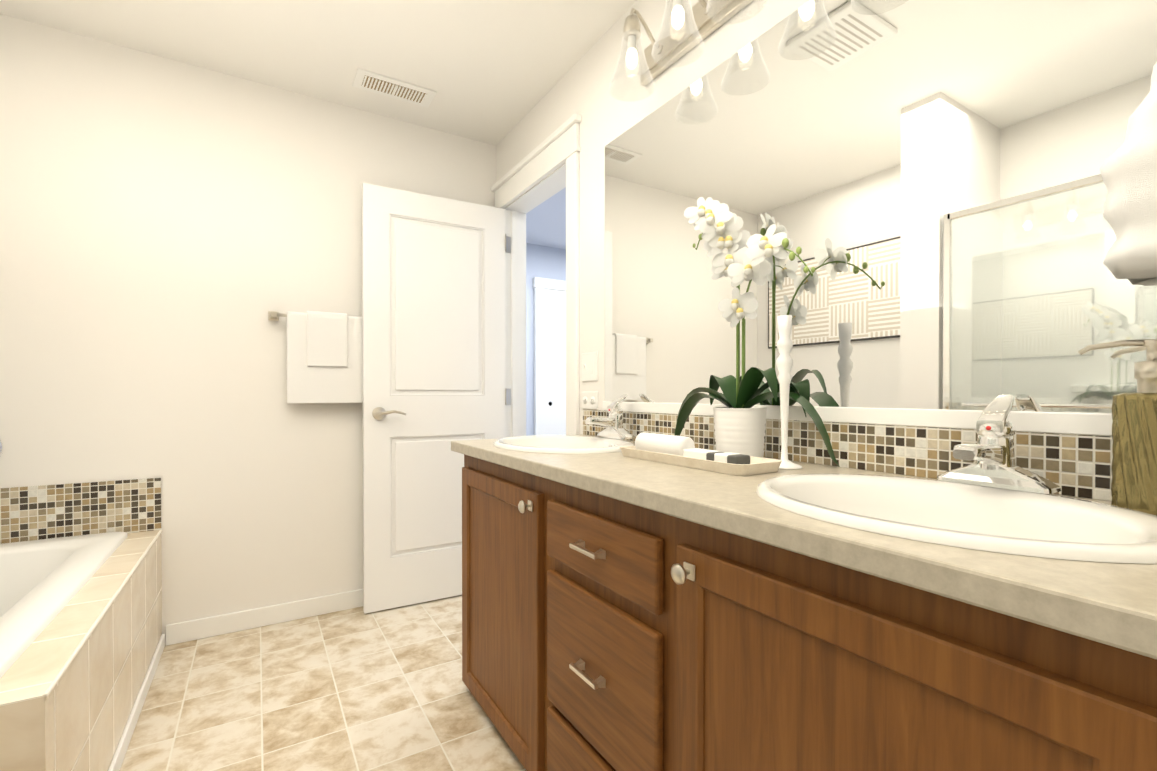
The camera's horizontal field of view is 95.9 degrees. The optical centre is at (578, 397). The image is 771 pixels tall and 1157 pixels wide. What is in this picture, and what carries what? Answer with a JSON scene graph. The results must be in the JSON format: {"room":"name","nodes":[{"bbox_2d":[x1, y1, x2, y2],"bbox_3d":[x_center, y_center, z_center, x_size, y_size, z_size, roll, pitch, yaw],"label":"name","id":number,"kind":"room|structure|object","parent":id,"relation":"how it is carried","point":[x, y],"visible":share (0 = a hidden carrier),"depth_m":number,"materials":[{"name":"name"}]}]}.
{"room":"bathroom","nodes":[
{"label":"bathroom","id":0,"kind":"room"},
{"bbox_2d":[0,14,495,633],"bbox_3d":[-1.481,-0.188,2.382,2.320,2.440,0.120,0,1,-32],"label":"wall","id":1,"kind":"structure","parent":0,"point":[172,232],"depth_m":2.21,"materials":[{"name":"white paint"}]},
{"bbox_2d":[0,439,2,455],"bbox_3d":[-2.157,0.206,1.833,0.156,0.195,0.110,0,1,-32],"label":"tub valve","id":2,"kind":"object","parent":1,"relation":"attached to","point":[1,447],"visible":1,"depth_m":1.92,"materials":[{"name":"silver metal"}]},
{"bbox_2d":[0,478,160,543],"bbox_3d":[-2.030,0.442,1.973,0.709,0.214,0.008,0,1,-32],"label":"backsplash","id":3,"kind":"structure","parent":1,"relation":"attached to","point":[28,513],"depth_m":2.02,"materials":[{"name":"tile"}]},
{"bbox_2d":[165,589,362,645],"bbox_3d":[-1.088,0.988,2.555,1.478,0.085,0.013,0,1,-32],"label":"baseboard","id":4,"kind":"structure","parent":1,"relation":"attached to","point":[192,630],"depth_m":2.34,"materials":[{"name":"white wood"}]},
{"bbox_2d":[268,311,362,402],"bbox_3d":[-1.104,-0.186,2.495,0.652,0.424,0.083,0,1,-32],"label":"towel rail","id":5,"kind":"object","parent":1,"relation":"attached to","point":[324,357],"visible":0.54,"depth_m":2.41,"materials":[{"name":"white fabric"}]},
{"bbox_2d":[0,0,636,248],"bbox_3d":[0.192,-1.446,2.117,4.900,0.080,5.520,0,1,-32],"label":"ceiling","id":6,"kind":"structure","parent":0,"point":[492,72],"depth_m":2.07,"materials":[{"name":"white paint"}]},
{"bbox_2d":[352,68,436,107],"bbox_3d":[-0.837,-1.401,2.376,0.340,0.012,0.150,0,1,-32],"label":"ceiling vent","id":7,"kind":"object","parent":6,"relation":"in","point":[389,87],"visible":1,"depth_m":2.36,"materials":[{"name":"white metal"}]},
{"bbox_2d":[119,595,525,770],"bbox_3d":[0.192,1.064,2.136,4.900,0.060,5.520,0,1,-32],"label":"floor","id":8,"kind":"structure","parent":0,"point":[355,689],"depth_m":1.77,"materials":[{"name":"tile"}]},
{"bbox_2d":[0,530,164,770],"bbox_3d":[-1.662,0.788,1.388,0.720,0.503,1.394,0,1,-32],"label":"tub","id":9,"kind":"object","parent":8,"relation":"on","point":[82,641],"visible":1,"depth_m":1.38,"materials":[{"name":"tile"}]},
{"bbox_2d":[451,446,1156,770],"bbox_3d":[0.246,0.618,1.251,0.572,0.845,1.740,0,1,-32],"label":"bathroom vanity","id":10,"kind":"object","parent":8,"relation":"on","point":[993,608],"depth_m":0.78,"materials":[{"name":"brown wood"}]},
{"bbox_2d":[451,440,1156,641],"bbox_3d":[0.254,0.178,1.242,0.564,0.035,1.785,0,1,-32],"label":"countertop","id":11,"kind":"structure","parent":10,"relation":"on","point":[1097,603],"depth_m":0.60,"materials":[{"name":"beige stone"}]},
{"bbox_2d":[467,434,634,457],"bbox_3d":[-0.052,0.221,1.710,0.432,0.156,0.536,0,1,-32],"label":"sink","id":12,"kind":"object","parent":11,"relation":"in","point":[543,446],"depth_m":1.78,"materials":[{"name":"white ceramic"}]},
{"bbox_2d":[585,394,634,437],"bbox_3d":[0.100,0.065,1.802,0.162,0.154,0.161,0,1,-32],"label":"faucet","id":13,"kind":"object","parent":11,"relation":"on","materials":[{"name":"silver metal"}]},
{"bbox_2d":[620,432,781,475],"bbox_3d":[0.276,0.128,1.271,0.144,0.064,0.430,0,1,-32],"label":"tray","id":14,"kind":"object","parent":11,"relation":"on","point":[673,450],"visible":1,"depth_m":1.21,"materials":[{"name":"beige ceramic"}]},
{"bbox_2d":[635,432,694,455],"bbox_3d":[0.219,0.124,1.341,0.056,0.056,0.180,0,1,-32],"label":"towel","id":15,"kind":"object","parent":14,"relation":"on","point":[652,442],"depth_m":1.30,"materials":[{"name":"white fabric"}]},
{"bbox_2d":[674,197,839,466],"bbox_3d":[0.416,-0.190,1.334,0.160,0.698,0.466,0,1,-38],"label":"orchid","id":16,"kind":"object","parent":11,"relation":"on","point":[740,423],"visible":0.96,"depth_m":1.31,"materials":[{"name":"white plant"}]},
{"bbox_2d":[776,315,801,469],"bbox_3d":[0.470,-0.012,1.190,0.076,0.345,0.076,0,1,-32],"label":"candlestick","id":17,"kind":"object","parent":11,"relation":"on","point":[784,362],"visible":0.92,"depth_m":1.18,"materials":[{"name":"white ceramic"}]},
{"bbox_2d":[691,466,1156,593],"bbox_3d":[0.525,0.228,0.774,0.432,0.156,0.536,0,1,-32],"label":"sink","id":18,"kind":"object","parent":11,"relation":"in","point":[1096,540],"depth_m":0.76,"materials":[{"name":"white ceramic"}]},
{"bbox_2d":[937,394,1060,489],"bbox_3d":[0.676,0.072,0.866,0.162,0.154,0.160,0,1,-32],"label":"faucet","id":19,"kind":"object","parent":11,"relation":"on","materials":[{"name":"silver metal"}]},
{"bbox_2d":[1078,339,1156,515],"bbox_3d":[0.812,0.040,0.759,0.083,0.247,0.116,0,1,-32],"label":"soap dispenser","id":20,"kind":"object","parent":11,"relation":"on","point":[1134,459],"visible":0.98,"depth_m":0.74,"materials":[{"name":"brown"}]},
{"bbox_2d":[526,243,565,435],"bbox_3d":[-0.242,-0.208,5.042,2.580,2.440,0.100,0,1,-32],"label":"wall","id":21,"kind":"structure","parent":0,"point":[547,262],"depth_m":4.87,"materials":[{"name":"grey"}]},
{"bbox_2d":[533,277,565,434],"bbox_3d":[0.009,-0.057,5.112,1.000,2.113,0.048,0,1,-32],"label":"door","id":22,"kind":"structure","parent":21,"relation":"attached to","point":[549,356],"depth_m":4.92,"materials":[{"name":"white wood"}]},
{"bbox_2d":[496,0,809,434],"bbox_3d":[0.127,-0.186,2.099,0.120,2.440,5.300,0,1,-32],"label":"wall","id":23,"kind":"structure","parent":0,"point":[607,118],"depth_m":2.05,"materials":[{"name":"white paint"}]},
{"bbox_2d":[362,183,506,613],"bbox_3d":[-0.714,0.007,2.655,0.716,2.030,0.151,0,1,-32],"label":"door","id":24,"kind":"structure","parent":23,"relation":"in","point":[433,318],"depth_m":2.60,"materials":[{"name":"white wood"}]},
{"bbox_2d":[491,113,580,436],"bbox_3d":[-0.179,-0.071,2.581,0.172,2.202,0.905,0,1,-32],"label":"door frame","id":25,"kind":"structure","parent":23,"relation":"attached to","point":[554,150],"depth_m":2.57,"materials":[{"name":"white wood"}]},
{"bbox_2d":[582,392,597,408],"bbox_3d":[0.044,0.013,2.112,0.008,0.071,0.117,0,1,-32],"label":"electrical outlet plate","id":26,"kind":"object","parent":23,"relation":"attached to","point":[589,400],"visible":1,"depth_m":2.10,"materials":[{"name":"white plastic"}]},
{"bbox_2d":[582,352,597,381],"bbox_3d":[0.041,-0.122,2.109,0.014,0.116,0.117,0,1,-32],"label":"switch plate","id":27,"kind":"object","parent":23,"relation":"attached to","point":[590,366],"visible":1,"depth_m":2.10,"materials":[{"name":"white plastic"}]},
{"bbox_2d":[609,0,767,101],"bbox_3d":[0.418,-1.091,1.296,0.218,0.252,1.070,0,1,-32],"label":"sconce","id":28,"kind":"object","parent":23,"relation":"attached to","point":[700,21],"visible":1,"depth_m":1.57,"materials":[{"name":"white glass"}]},
{"bbox_2d":[583,401,1112,500],"bbox_3d":[0.489,0.090,1.387,0.010,0.137,1.785,0,1,-32],"label":"backsplash","id":29,"kind":"structure","parent":23,"relation":"attached to","point":[1069,453],"depth_m":1.07,"materials":[{"name":"tile"}]},
{"bbox_2d":[605,0,1156,412],"bbox_3d":[0.526,-0.469,1.327,0.006,0.982,1.610,0,1,-32],"label":"mirror","id":30,"kind":"object","parent":23,"relation":"attached to","point":[921,184],"visible":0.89,"depth_m":1.08,"materials":[{"name":"clear glass"}]},
{"bbox_2d":[1100,62,1156,278],"bbox_3d":[0.864,-0.477,0.654,0.123,0.600,0.297,0,1,-32],"label":"hanging towel","id":31,"kind":"object","parent":23,"relation":"hanging from","point":[1128,169],"visible":1,"depth_m":0.72,"materials":[{"name":"white fabric"}]}
]}

